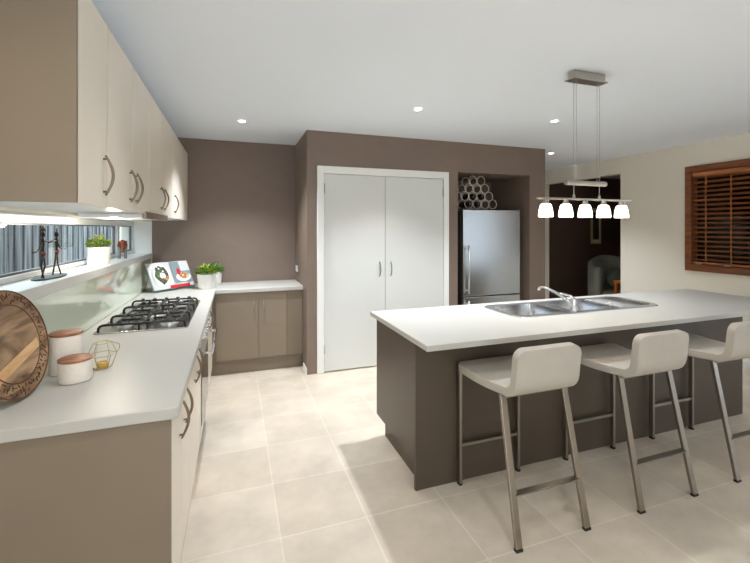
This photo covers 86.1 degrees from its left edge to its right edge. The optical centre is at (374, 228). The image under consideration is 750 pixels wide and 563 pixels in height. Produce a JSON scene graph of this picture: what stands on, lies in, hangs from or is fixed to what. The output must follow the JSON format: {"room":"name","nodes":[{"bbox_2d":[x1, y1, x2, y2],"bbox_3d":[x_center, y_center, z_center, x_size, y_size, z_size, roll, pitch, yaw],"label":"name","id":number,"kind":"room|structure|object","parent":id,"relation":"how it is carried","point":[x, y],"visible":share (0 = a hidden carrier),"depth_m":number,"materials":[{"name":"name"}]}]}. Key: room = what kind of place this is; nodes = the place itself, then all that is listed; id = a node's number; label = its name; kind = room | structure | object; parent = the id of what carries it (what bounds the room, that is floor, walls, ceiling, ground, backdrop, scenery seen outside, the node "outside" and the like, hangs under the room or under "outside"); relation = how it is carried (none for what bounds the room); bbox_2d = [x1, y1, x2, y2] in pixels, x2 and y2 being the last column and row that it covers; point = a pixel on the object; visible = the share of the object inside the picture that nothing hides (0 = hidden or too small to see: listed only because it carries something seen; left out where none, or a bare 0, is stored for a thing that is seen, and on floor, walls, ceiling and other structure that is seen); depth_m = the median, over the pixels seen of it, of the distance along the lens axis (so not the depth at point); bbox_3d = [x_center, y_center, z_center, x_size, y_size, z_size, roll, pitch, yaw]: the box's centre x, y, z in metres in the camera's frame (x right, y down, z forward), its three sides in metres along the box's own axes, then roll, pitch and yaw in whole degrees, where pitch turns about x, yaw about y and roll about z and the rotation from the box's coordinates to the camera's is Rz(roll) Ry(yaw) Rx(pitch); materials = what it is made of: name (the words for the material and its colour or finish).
{"room":"kitchen","nodes":[
{"label":"kitchen","id":0,"kind":"room"},
{"bbox_2d":[0,205,151,332],"bbox_3d":[-1.387,0.243,0.946,0.285,2.513,9.500,0,0,-19],"label":"wall","id":1,"kind":"structure","parent":0,"point":[3,209],"depth_m":2.05,"materials":[{"name":"beige paint"}]},
{"bbox_2d":[0,0,114,206],"bbox_3d":[-1.198,-0.463,1.445,0.397,0.751,0.354,0,0,-19],"label":"upper cabinet","id":2,"kind":"object","parent":1,"relation":"attached to","point":[54,53],"visible":1,"depth_m":1.31,"materials":[{"name":"beige laminate"}]},
{"bbox_2d":[0,213,133,284],"bbox_3d":[-1.836,0.094,2.076,0.062,0.332,4.730,0,0,-19],"label":"window","id":3,"kind":"structure","parent":1,"relation":"in","point":[5,219],"depth_m":2.49,"materials":[{"name":"white metal"}]},
{"bbox_2d":[3,28,148,213],"bbox_3d":[-1.398,-0.463,2.017,0.397,0.749,0.854,0,0,-19],"label":"upper cabinet","id":4,"kind":"object","parent":1,"relation":"attached to","point":[128,96],"visible":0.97,"depth_m":1.97,"materials":[{"name":"beige laminate"}]},
{"bbox_2d":[78,212,167,220],"bbox_3d":[-1.631,-0.079,2.672,0.342,0.042,0.800,0,0,-19],"label":"range hood","id":5,"kind":"object","parent":4,"relation":"attached to","point":[148,215],"visible":0.96,"depth_m":2.38,"materials":[{"name":"white metal"}]},
{"bbox_2d":[0,253,152,300],"bbox_3d":[-1.753,0.289,2.104,0.237,0.055,4.730,0,0,-19],"label":"window sill","id":6,"kind":"structure","parent":1,"relation":"attached to","point":[32,290],"depth_m":2.25,"materials":[{"name":"white"}]},
{"bbox_2d":[31,226,66,280],"bbox_3d":[-1.739,0.124,2.147,0.110,0.276,0.400,0,0,-19],"label":"figure sculpture","id":7,"kind":"object","parent":6,"relation":"on","point":[42,277],"visible":1,"depth_m":2.09,"materials":[{"name":"metal"}]},
{"bbox_2d":[85,234,112,264],"bbox_3d":[-2.010,0.147,2.920,0.183,0.230,0.186,0,0,-19],"label":"potted succulent","id":8,"kind":"object","parent":6,"relation":"on","point":[101,255],"visible":0.98,"depth_m":2.87,"materials":[{"name":"white ceramic"}]},
{"bbox_2d":[86,247,110,264],"bbox_3d":[-2.009,0.198,2.921,0.146,0.128,0.146,0,0,-19],"label":"pot","id":9,"kind":"object","parent":8,"relation":"attached to","point":[95,255],"depth_m":2.86,"materials":[{"name":"white ceramic"}]},
{"bbox_2d":[117,240,127,258],"bbox_3d":[-2.228,0.180,3.545,0.080,0.163,0.204,0,0,-34],"label":"animal figurine","id":10,"kind":"object","parent":6,"relation":"on","point":[122,245],"visible":1,"depth_m":3.51,"materials":[{"name":"orange paint"}]},
{"bbox_2d":[31,258,150,333],"bbox_3d":[-1.805,0.468,2.584,0.006,0.299,3.670,0,0,-19],"label":"backsplash","id":11,"kind":"structure","parent":1,"relation":"attached to","point":[83,305],"depth_m":2.52,"materials":[{"name":"glass"}]},
{"bbox_2d":[149,93,170,217],"bbox_3d":[-1.688,-0.463,2.849,0.397,0.749,0.905,0,0,-19],"label":"upper cabinet","id":12,"kind":"object","parent":1,"relation":"attached to","point":[159,128],"visible":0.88,"depth_m":2.81,"materials":[{"name":"white plastic"}]},
{"bbox_2d":[168,128,187,220],"bbox_3d":[-2.041,-0.463,3.858,0.397,0.749,1.228,0,0,-19],"label":"upper cabinet","id":13,"kind":"object","parent":1,"relation":"attached to","point":[179,156],"visible":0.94,"depth_m":3.75,"materials":[{"name":"beige laminate"}]},
{"bbox_2d":[152,137,294,283],"bbox_3d":[-1.721,0.243,4.689,1.553,2.513,0.120,0,0,-19],"label":"wall","id":14,"kind":"structure","parent":0,"point":[241,195],"depth_m":4.67,"materials":[{"name":"brown paint"}]},
{"bbox_2d":[134,222,151,262],"bbox_3d":[-2.527,0.273,4.310,0.231,0.690,0.064,0,0,-19],"label":"trim","id":15,"kind":"structure","parent":14,"relation":"attached to","point":[142,231],"depth_m":4.34,"materials":[{"name":"white"}]},
{"bbox_2d":[295,130,544,374],"bbox_3d":[0.581,0.243,5.062,3.039,2.513,0.934,0,0,-19],"label":"wall","id":16,"kind":"structure","parent":0,"point":[514,176],"depth_m":4.67,"materials":[{"name":"brown paint"}]},
{"bbox_2d":[303,363,306,374],"bbox_3d":[-0.733,1.465,4.197,0.012,0.070,0.192,0,0,-19],"label":"baseboard","id":17,"kind":"structure","parent":16,"relation":"attached to","point":[304,366],"depth_m":4.17,"materials":[{"name":"white"}]},
{"bbox_2d":[324,174,384,371],"bbox_3d":[-0.212,0.460,4.284,0.682,2.057,0.080,0,0,-19],"label":"door","id":18,"kind":"structure","parent":16,"relation":"in","point":[354,205],"depth_m":4.28,"materials":[{"name":"white"}]},
{"bbox_2d":[317,165,448,373],"bbox_3d":[0.112,0.424,4.447,1.537,2.152,0.118,0,0,-19],"label":"door frame","id":19,"kind":"structure","parent":16,"relation":"attached to","point":[321,170],"depth_m":4.22,"materials":[{"name":"white"}]},
{"bbox_2d":[385,177,443,309],"bbox_3d":[0.453,0.460,4.516,0.718,2.057,0.080,0,0,-19],"label":"door","id":20,"kind":"structure","parent":16,"relation":"in","point":[413,206],"depth_m":4.51,"materials":[{"name":"white"}]},
{"bbox_2d":[91,0,749,178],"bbox_3d":[3.072,-1.073,2.503,9.750,0.120,9.800,0,0,-19],"label":"ceiling","id":21,"kind":"structure","parent":0,"point":[489,72],"depth_m":2.49,"materials":[{"name":"white paint"}]},
{"bbox_2d":[536,70,630,217],"bbox_3d":[1.376,-0.543,2.620,0.785,0.938,0.085,0,0,-19],"label":"pendant lamp","id":22,"kind":"object","parent":21,"relation":"hanging from","point":[575,76],"visible":1,"depth_m":2.60,"materials":[{"name":"white glass"}]},
{"bbox_2d":[181,365,749,562],"bbox_3d":[3.072,1.560,2.503,9.750,0.120,9.800,0,0,-19],"label":"floor","id":23,"kind":"structure","parent":0,"point":[293,466],"depth_m":2.26,"materials":[{"name":"beige tile"}]},
{"bbox_2d":[0,384,193,562],"bbox_3d":[-1.093,1.079,1.596,0.669,0.841,0.624,0,0,-19],"label":"base cabinet","id":24,"kind":"object","parent":23,"relation":"on","point":[120,494],"visible":0.77,"depth_m":1.33,"materials":[{"name":"brown laminate"}]},
{"bbox_2d":[0,280,302,442],"bbox_3d":[-1.138,0.638,3.029,1.543,0.040,3.395,0,0,-19],"label":"countertop","id":25,"kind":"structure","parent":24,"relation":"on","point":[147,380],"depth_m":1.59,"materials":[{"name":"white stone"}]},
{"bbox_2d":[0,290,48,402],"bbox_3d":[-1.320,0.419,1.454,0.111,0.392,0.400,0,0,-11],"label":"round tray","id":26,"kind":"object","parent":25,"relation":"on","point":[24,340],"visible":1,"depth_m":1.49,"materials":[{"name":"brown wood"}]},
{"bbox_2d":[48,328,83,376],"bbox_3d":[-1.328,0.530,1.727,0.122,0.175,0.122,0,0,-19],"label":"canister","id":27,"kind":"object","parent":25,"relation":"on","point":[64,342],"visible":0.74,"depth_m":1.68,"materials":[{"name":"white ceramic"}]},
{"bbox_2d":[57,353,92,384],"bbox_3d":[-1.219,0.571,1.635,0.118,0.095,0.118,0,0,-19],"label":"canister","id":28,"kind":"object","parent":25,"relation":"on","point":[72,369],"visible":1,"depth_m":1.59,"materials":[{"name":"white ceramic"}]},
{"bbox_2d":[88,340,119,369],"bbox_3d":[-1.208,0.560,1.788,0.125,0.111,0.100,0,0,-36],"label":"candle holder","id":29,"kind":"object","parent":25,"relation":"on","point":[116,351],"visible":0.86,"depth_m":1.77,"materials":[{"name":"gold metal"}]},
{"bbox_2d":[97,360,107,367],"bbox_3d":[-1.212,0.602,1.785,0.044,0.020,0.044,0,0,-19],"label":"tea light","id":30,"kind":"object","parent":29,"relation":"in","point":[104,363],"visible":0.95,"depth_m":1.77,"materials":[{"name":"yellow wax"}]},
{"bbox_2d":[93,296,200,334],"bbox_3d":[-1.566,0.591,2.885,0.505,0.052,1.000,0,0,-19],"label":"gas cooktop","id":31,"kind":"object","parent":25,"relation":"in","point":[145,315],"visible":1,"depth_m":2.69,"materials":[{"name":"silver metal"}]},
{"bbox_2d":[194,263,217,288],"bbox_3d":[-1.743,0.487,4.159,0.258,0.262,0.264,0,0,-19],"label":"potted herb","id":32,"kind":"object","parent":25,"relation":"on","point":[206,280],"visible":1,"depth_m":4.10,"materials":[{"name":"white ceramic"}]},
{"bbox_2d":[197,273,215,288],"bbox_3d":[-1.743,0.543,4.158,0.184,0.150,0.184,0,0,-19],"label":"pot","id":33,"kind":"object","parent":25,"relation":"on","point":[205,280],"depth_m":4.09,"materials":[{"name":"white ceramic"}]},
{"bbox_2d":[204,262,223,284],"bbox_3d":[-1.776,0.485,4.452,0.236,0.265,0.236,0,0,-19],"label":"potted herb","id":34,"kind":"object","parent":25,"relation":"on","point":[220,270],"visible":0.59,"depth_m":4.43,"materials":[{"name":"white ceramic"}]},
{"bbox_2d":[209,271,221,284],"bbox_3d":[-1.780,0.548,4.452,0.160,0.140,0.160,0,0,-19],"label":"pot","id":35,"kind":"object","parent":34,"relation":"attached to","point":[218,280],"depth_m":4.41,"materials":[{"name":"white ceramic"}]},
{"bbox_3d":[-2.064,0.482,4.077,0.475,0.271,0.481,0,0,-19],"label":"book stand","id":36,"kind":"object","parent":25,"relation":"on","visible":0},
{"bbox_2d":[144,261,194,291],"bbox_3d":[-2.071,0.473,4.081,0.157,0.269,0.474,0,0,25],"label":"cookbook","id":37,"kind":"object","parent":36,"relation":"on","point":[162,276],"visible":1,"depth_m":4.04,"materials":[{"name":"grey paper"}]},
{"bbox_2d":[155,266,168,284],"bbox_3d":[-2.109,0.460,3.975,0.124,0.191,0.120,0,0,-19],"label":"picture","id":38,"kind":"object","parent":37,"relation":"attached to","point":[161,272],"depth_m":3.97},
{"bbox_2d":[153,264,170,286],"bbox_3d":[-2.108,0.463,3.974,0.152,0.222,0.154,0,0,-19],"label":"picture","id":39,"kind":"object","parent":37,"relation":"attached to","point":[161,273],"depth_m":3.97,"materials":[{"name":"white"}]},
{"bbox_2d":[170,283,189,287],"bbox_3d":[-1.984,0.578,4.101,0.015,0.027,0.230,0,0,25],"label":"picture","id":40,"kind":"object","parent":37,"relation":"attached to","point":[172,285],"depth_m":4.09,"materials":[{"name":"red paper"}]},
{"bbox_2d":[169,261,192,282],"bbox_3d":[-2.020,0.448,4.187,0.224,0.210,0.227,0,0,-19],"label":"picture","id":41,"kind":"object","parent":37,"relation":"attached to","point":[179,272],"depth_m":4.17,"materials":[{"name":"grey paper"}]},
{"bbox_2d":[177,261,188,270],"bbox_3d":[-2.023,0.392,4.245,0.050,0.098,0.109,0,0,25],"label":"picture","id":42,"kind":"object","parent":37,"relation":"attached to","point":[181,265],"depth_m":4.23,"materials":[{"name":"grey paper"}]},
{"bbox_2d":[176,272,190,280],"bbox_3d":[-1.992,0.498,4.182,0.122,0.085,0.127,0,0,-19],"label":"picture","id":43,"kind":"object","parent":37,"relation":"on","point":[180,276],"depth_m":4.18,"materials":[{"name":"white"}]},
{"bbox_2d":[179,272,188,278],"bbox_3d":[-1.993,0.488,4.189,0.088,0.066,0.094,0,0,-19],"label":"picture","id":44,"kind":"object","parent":37,"relation":"attached to","point":[182,275],"depth_m":4.19},
{"bbox_2d":[189,347,203,505],"bbox_3d":[-1.296,1.079,2.185,0.664,0.841,0.617,0,0,-19],"label":"base cabinet","id":45,"kind":"object","parent":23,"relation":"on","point":[194,382],"visible":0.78,"depth_m":2.23,"materials":[{"name":"white plastic"}]},
{"bbox_2d":[200,315,217,441],"bbox_3d":[-1.507,1.031,2.863,0.693,0.738,0.790,0,0,-19],"label":"oven","id":46,"kind":"object","parent":23,"relation":"on","point":[204,342],"visible":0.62,"depth_m":2.82,"materials":[{"name":"silver metal"}]},
{"bbox_2d":[208,307,212,389],"bbox_3d":[-1.774,1.079,3.554,0.664,0.841,0.677,0,0,-19],"label":"base cabinet","id":47,"kind":"object","parent":23,"relation":"on","point":[210,313],"visible":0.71,"depth_m":3.56,"materials":[{"name":"beige laminate"}]},
{"bbox_2d":[211,290,302,375],"bbox_3d":[-1.437,1.079,4.392,1.205,0.841,0.608,0,0,-19],"label":"base cabinet","id":48,"kind":"object","parent":23,"relation":"on","point":[257,331],"visible":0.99,"depth_m":4.20,"materials":[{"name":"brown laminate"}]},
{"bbox_2d":[458,208,519,304],"bbox_3d":[1.341,0.627,5.245,0.830,1.745,0.761,0,0,-19],"label":"refrigerator","id":49,"kind":"object","parent":23,"relation":"on","point":[488,240],"visible":0.56,"depth_m":4.92,"materials":[{"name":"grey metal"}]},
{"bbox_2d":[458,176,496,209],"bbox_3d":[1.268,-0.451,5.082,0.525,0.408,0.168,0,0,-19],"label":"wine rack","id":50,"kind":"object","parent":49,"relation":"on","point":[465,186],"visible":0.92,"depth_m":5.03,"materials":[{"name":"silver metal"}]},
{"bbox_2d":[458,201,471,207],"bbox_3d":[1.117,-0.298,5.075,0.074,0.074,0.305,0,0,-19],"label":"wine bottle","id":51,"kind":"object","parent":50,"relation":"in","point":[469,203],"visible":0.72,"depth_m":4.98,"materials":[{"name":"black glass"}]},
{"bbox_2d":[460,194,475,199],"bbox_3d":[1.172,-0.395,5.094,0.074,0.074,0.305,0,0,-19],"label":"wine bottle","id":52,"kind":"object","parent":50,"relation":"in","point":[472,196],"visible":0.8,"depth_m":4.97,"materials":[{"name":"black glass"}]},
{"bbox_2d":[468,202,479,207],"bbox_3d":[1.227,-0.298,5.113,0.074,0.074,0.305,0,0,-19],"label":"wine bottle","id":53,"kind":"object","parent":50,"relation":"in","point":[476,204],"visible":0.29,"depth_m":4.98,"materials":[{"name":"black glass"}]},
{"bbox_2d":[475,194,483,200],"bbox_3d":[1.282,-0.395,5.132,0.074,0.074,0.305,0,0,-19],"label":"wine bottle","id":54,"kind":"object","parent":50,"relation":"in","point":[480,196],"visible":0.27,"depth_m":4.99,"materials":[{"name":"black glass"}]},
{"bbox_2d":[457,342,590,553],"bbox_3d":[0.775,1.037,2.184,0.449,0.925,0.545,0,0,-19],"label":"bar stool","id":55,"kind":"object","parent":23,"relation":"on","point":[541,368],"visible":1,"depth_m":2.00,"materials":[{"name":"beige leather"}]},
{"bbox_2d":[377,317,742,490],"bbox_3d":[1.495,1.075,3.088,2.910,0.849,0.665,0,0,-19],"label":"base cabinet","id":56,"kind":"object","parent":23,"relation":"on","point":[417,388],"visible":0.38,"depth_m":2.58,"materials":[{"name":"brown laminate"}]},
{"bbox_2d":[370,289,749,351],"bbox_3d":[1.741,0.634,3.121,3.435,0.032,0.935,0,0,-19],"label":"countertop","id":57,"kind":"structure","parent":56,"relation":"on","point":[440,328],"depth_m":2.73,"materials":[{"name":"white stone"}]},
{"bbox_2d":[537,285,576,312],"bbox_3d":[1.385,0.534,3.080,0.058,0.163,0.334,0,0,-33],"label":"mixer tap","id":58,"kind":"object","parent":57,"relation":"on","point":[573,302],"visible":1,"depth_m":2.99,"materials":[{"name":"silver metal"}]},
{"bbox_2d":[484,296,657,317],"bbox_3d":[1.575,0.687,3.209,1.410,0.155,0.460,0,0,-19],"label":"sink","id":59,"kind":"object","parent":57,"relation":"in","point":[593,304],"visible":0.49,"depth_m":3.26,"materials":[{"name":"silver metal"}]},
{"bbox_2d":[588,255,620,295],"bbox_3d":[4.113,0.985,6.835,0.920,1.030,0.820,0,0,1],"label":"armchair","id":60,"kind":"object","parent":23,"relation":"on","point":[598,266],"visible":0.16,"depth_m":6.88,"materials":[{"name":"grey fabric"}]},
{"bbox_2d":[605,267,620,288],"bbox_3d":[4.099,0.840,6.823,0.400,0.370,0.260,0,0,-19],"label":"cushion","id":61,"kind":"object","parent":60,"relation":"on","point":[614,273],"visible":0.56,"depth_m":6.73,"materials":[{"name":"green fabric"}]},
{"bbox_2d":[613,280,620,293],"bbox_3d":[3.938,1.150,6.163,0.400,0.700,0.300,0,0,-19],"label":"side table","id":62,"kind":"object","parent":23,"relation":"on","point":[615,282],"visible":0.16,"depth_m":6.20,"materials":[{"name":"brown wood"}]},
{"bbox_2d":[562,329,698,513],"bbox_3d":[1.516,1.037,2.438,0.449,0.925,0.545,0,0,-19],"label":"bar stool","id":63,"kind":"object","parent":23,"relation":"on","point":[661,351],"visible":0.91,"depth_m":2.25,"materials":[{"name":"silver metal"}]},
{"bbox_2d":[649,321,749,482],"bbox_3d":[2.259,1.037,2.699,0.449,0.925,0.545,0,0,-19],"label":"bar stool","id":64,"kind":"object","parent":23,"relation":"on","point":[736,346],"visible":0.7,"depth_m":2.50,"materials":[{"name":"silver metal"}]},
{"bbox_2d":[549,178,620,298],"bbox_3d":[2.415,0.243,7.368,7.782,2.513,0.120,0,0,-19],"label":"wall","id":65,"kind":"structure","parent":0,"point":[571,250],"depth_m":7.84,"materials":[{"name":"brown paint"}]},
{"bbox_2d":[590,208,600,243],"bbox_3d":[4.386,-0.050,7.976,0.250,0.700,0.030,0,0,-19],"label":"picture frame","id":66,"kind":"object","parent":65,"relation":"attached to","point":[595,223],"visible":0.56,"depth_m":7.96,"materials":[{"name":"gold metal"}]},
{"bbox_2d":[593,213,598,238],"bbox_3d":[4.386,-0.050,7.973,0.150,0.530,0.002,0,0,-19],"label":"print","id":67,"kind":"object","parent":66,"relation":"attached to","point":[595,220],"depth_m":7.97},
{"bbox_2d":[545,133,749,361],"bbox_3d":[4.490,0.243,2.998,0.140,2.513,9.500,0,0,-19],"label":"wall","id":68,"kind":"structure","parent":0,"point":[653,234],"depth_m":5.19,"materials":[{"name":"beige paint"}]},
{"bbox_2d":[685,158,749,275],"bbox_3d":[4.062,-0.121,4.117,0.130,1.244,1.595,0,0,-19],"label":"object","id":69,"kind":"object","parent":68,"relation":"in","point":[689,180],"depth_m":4.62,"materials":[{"name":"brown wood"}]},
{"bbox_2d":[692,166,749,267],"bbox_3d":[4.043,-0.121,4.110,0.070,1.084,1.447,0,0,-19],"label":"blind","id":70,"kind":"object","parent":69,"relation":"attached to","point":[730,172],"visible":1,"depth_m":4.50,"materials":[{"name":"brown wood"}]},
{"bbox_2d":[743,360,749,369],"bbox_3d":[4.418,1.455,2.973,0.012,0.090,9.500,0,0,-19],"label":"baseboard","id":71,"kind":"structure","parent":68,"relation":"attached to","point":[746,364],"depth_m":4.28,"materials":[{"name":"white"}]},
{"label":"outside","id":72,"kind":"structure","parent":0,"visible":0},
{"bbox_3d":[-4.364,1.610,1.654,4.850,0.180,16.000,0,0,-19],"label":"ground","id":73,"kind":"structure","parent":72,"visible":0},
{"bbox_2d":[0,225,111,274],"bbox_3d":[-3.433,0.510,3.250,0.080,1.940,9.800,0,0,-19],"label":"fence","id":74,"kind":"object","parent":73,"relation":"on","point":[17,242],"visible":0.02,"depth_m":4.65,"materials":[{"name":"grey metal"}]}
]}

